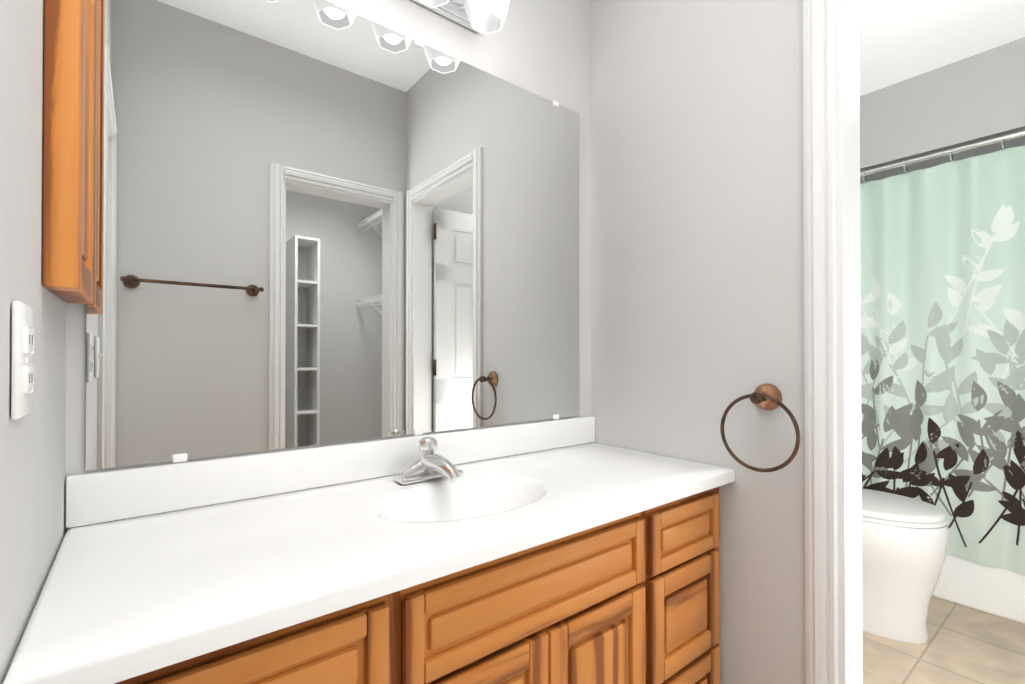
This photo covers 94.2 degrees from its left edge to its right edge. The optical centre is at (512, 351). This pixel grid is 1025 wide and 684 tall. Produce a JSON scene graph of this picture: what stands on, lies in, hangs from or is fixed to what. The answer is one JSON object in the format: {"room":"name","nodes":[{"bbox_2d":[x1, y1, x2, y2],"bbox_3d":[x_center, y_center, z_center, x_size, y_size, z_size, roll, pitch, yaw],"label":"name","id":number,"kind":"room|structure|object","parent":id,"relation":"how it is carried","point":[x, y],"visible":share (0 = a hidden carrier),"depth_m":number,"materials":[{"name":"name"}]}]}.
{"room":"bathroom","nodes":[
{"label":"bathroom","id":0,"kind":"room"},
{"bbox_2d":[0,0,66,683],"bbox_3d":[-0.558,-0.215,0.456,0.120,2.620,0.822,0,-1,-38],"label":"wall","id":1,"kind":"structure","parent":0,"point":[32,480],"depth_m":0.53,"materials":[{"name":"paint"}]},
{"bbox_2d":[11,301,33,419],"bbox_3d":[-0.504,0.008,0.492,0.009,0.116,0.072,0,-1,-38],"label":"electrical outlet plate","id":2,"kind":"object","parent":1,"relation":"attached to","point":[22,344],"visible":1,"depth_m":0.47,"materials":[{"name":"white plastic"}]},
{"bbox_2d":[42,0,94,303],"bbox_3d":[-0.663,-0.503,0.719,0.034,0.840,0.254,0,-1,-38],"label":"medicine cabinet","id":3,"kind":"object","parent":1,"relation":"attached to","point":[68,144],"visible":0.98,"depth_m":0.62,"materials":[{"name":"brown wood"}]},
{"bbox_2d":[65,0,590,532],"bbox_3d":[0.231,-0.207,1.671,5.020,2.620,0.120,0,-1,-38],"label":"wall","id":4,"kind":"structure","parent":0,"point":[541,48],"depth_m":1.44,"materials":[{"name":"paint"}]},
{"bbox_2d":[86,0,579,469],"bbox_3d":[-0.259,-0.294,1.205,1.221,1.012,0.008,0,-1,-38],"label":"mirror","id":5,"kind":"object","parent":4,"relation":"attached to","point":[317,222],"visible":1,"depth_m":1.06,"materials":[{"name":"silver mirror"}]},
{"bbox_2d":[412,0,509,33],"bbox_3d":[-0.270,-0.931,1.095,0.605,0.180,0.176,0,-1,-38],"label":"sconce","id":6,"kind":"object","parent":4,"relation":"attached to","point":[484,16],"visible":1,"depth_m":1.24,"materials":[{"name":"white glass"}]},
{"bbox_2d":[591,0,805,683],"bbox_3d":[0.533,-0.209,1.373,0.110,2.620,0.722,0,-1,-38],"label":"wall","id":7,"kind":"structure","parent":0,"point":[697,234],"depth_m":1.27,"materials":[{"name":"paint"}]},
{"bbox_2d":[720,383,799,471],"bbox_3d":[0.596,0.180,1.141,0.071,0.208,0.185,0,-1,-38],"label":"towel ring","id":8,"kind":"object","parent":7,"relation":"attached to","point":[767,397],"visible":1,"depth_m":1.14,"materials":[{"name":"orange metal"}]},
{"bbox_2d":[859,0,1024,95],"bbox_3d":[1.699,-1.387,1.831,2.280,0.254,1.450,0,-1,-38],"label":"ceiling","id":9,"kind":"structure","parent":0,"point":[901,40],"depth_m":1.88,"materials":[{"name":"white paint"}]},
{"bbox_2d":[860,137,1024,183],"bbox_3d":[2.644,-0.200,2.561,0.120,2.620,1.450,0,-1,-38],"label":"wall","id":10,"kind":"structure","parent":0,"point":[1018,142],"depth_m":2.71,"materials":[{"name":"paint"}]},
{"bbox_2d":[860,37,1024,171],"bbox_3d":[1.995,-1.080,2.059,0.110,0.357,1.448,0,-1,-38],"label":"wall","id":11,"kind":"structure","parent":0,"point":[978,97],"depth_m":2.09,"materials":[{"name":"paint"}]},
{"bbox_2d":[860,130,1024,181],"bbox_3d":[1.951,-0.866,2.024,0.056,0.068,1.442,0,-1,-38],"label":"curtain rod","id":12,"kind":"object","parent":11,"relation":"attached to","point":[992,141],"visible":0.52,"depth_m":2.08,"materials":[{"name":"silver metal"}]},
{"bbox_2d":[860,145,1024,575],"bbox_3d":[1.951,0.027,2.018,0.064,1.727,1.390,0,-1,-38],"label":"shower curtain","id":13,"kind":"object","parent":12,"relation":"hanging from","point":[942,336],"visible":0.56,"depth_m":2.08,"materials":[{"name":"fabric"}]},
{"bbox_2d":[862,596,1024,683],"bbox_3d":[1.725,1.135,1.833,2.455,0.060,1.690,0,-1,-38],"label":"floor","id":14,"kind":"structure","parent":0,"point":[965,645],"depth_m":1.75,"materials":[{"name":"tile"}]},
{"bbox_2d":[862,489,948,643],"bbox_3d":[1.403,0.679,2.048,0.444,0.854,0.708,0,-1,-38],"label":"toilet","id":15,"kind":"object","parent":14,"relation":"on","point":[905,539],"visible":0.35,"depth_m":1.81,"materials":[{"name":"white ceramic"}]},
{"bbox_2d":[932,555,1024,623],"bbox_3d":[2.288,0.822,2.276,0.776,0.572,1.442,0,-1,-38],"label":"bathtub","id":16,"kind":"object","parent":14,"relation":"on","point":[998,592],"visible":0.02,"depth_m":2.02,"materials":[{"name":"white ceramic"}]},
{"bbox_3d":[-0.253,1.124,0.287,2.565,0.060,1.690,0,-1,-38],"label":"floor","id":17,"kind":"structure","parent":0,"visible":0},
{"bbox_2d":[2,416,734,683],"bbox_3d":[-0.094,0.655,1.017,1.306,0.887,0.496,0,-1,-38],"label":"bathroom vanity","id":18,"kind":"object","parent":17,"relation":"on","point":[566,551],"visible":0.96,"depth_m":0.82,"materials":[{"name":"white stone"}]},
{"bbox_2d":[393,437,462,484],"bbox_3d":[-0.168,0.250,1.090,0.160,0.097,0.153,0,-1,-38],"label":"faucet","id":19,"kind":"object","parent":18,"relation":"on","point":[428,464],"visible":1,"depth_m":1.09,"materials":[{"name":"silver metal"}]},
{"bbox_3d":[0.954,-1.197,0.842,0.110,0.650,0.643,0,-1,-38],"label":"wall","id":20,"kind":"structure","parent":0,"visible":0},
{"bbox_2d":[803,0,862,683],"bbox_3d":[0.954,0.085,0.833,0.152,2.026,0.755,0,-1,-38],"label":"door frame","id":21,"kind":"structure","parent":20,"relation":"attached to","point":[832,366],"depth_m":1.06,"materials":[{"name":"white wood"}]}
]}

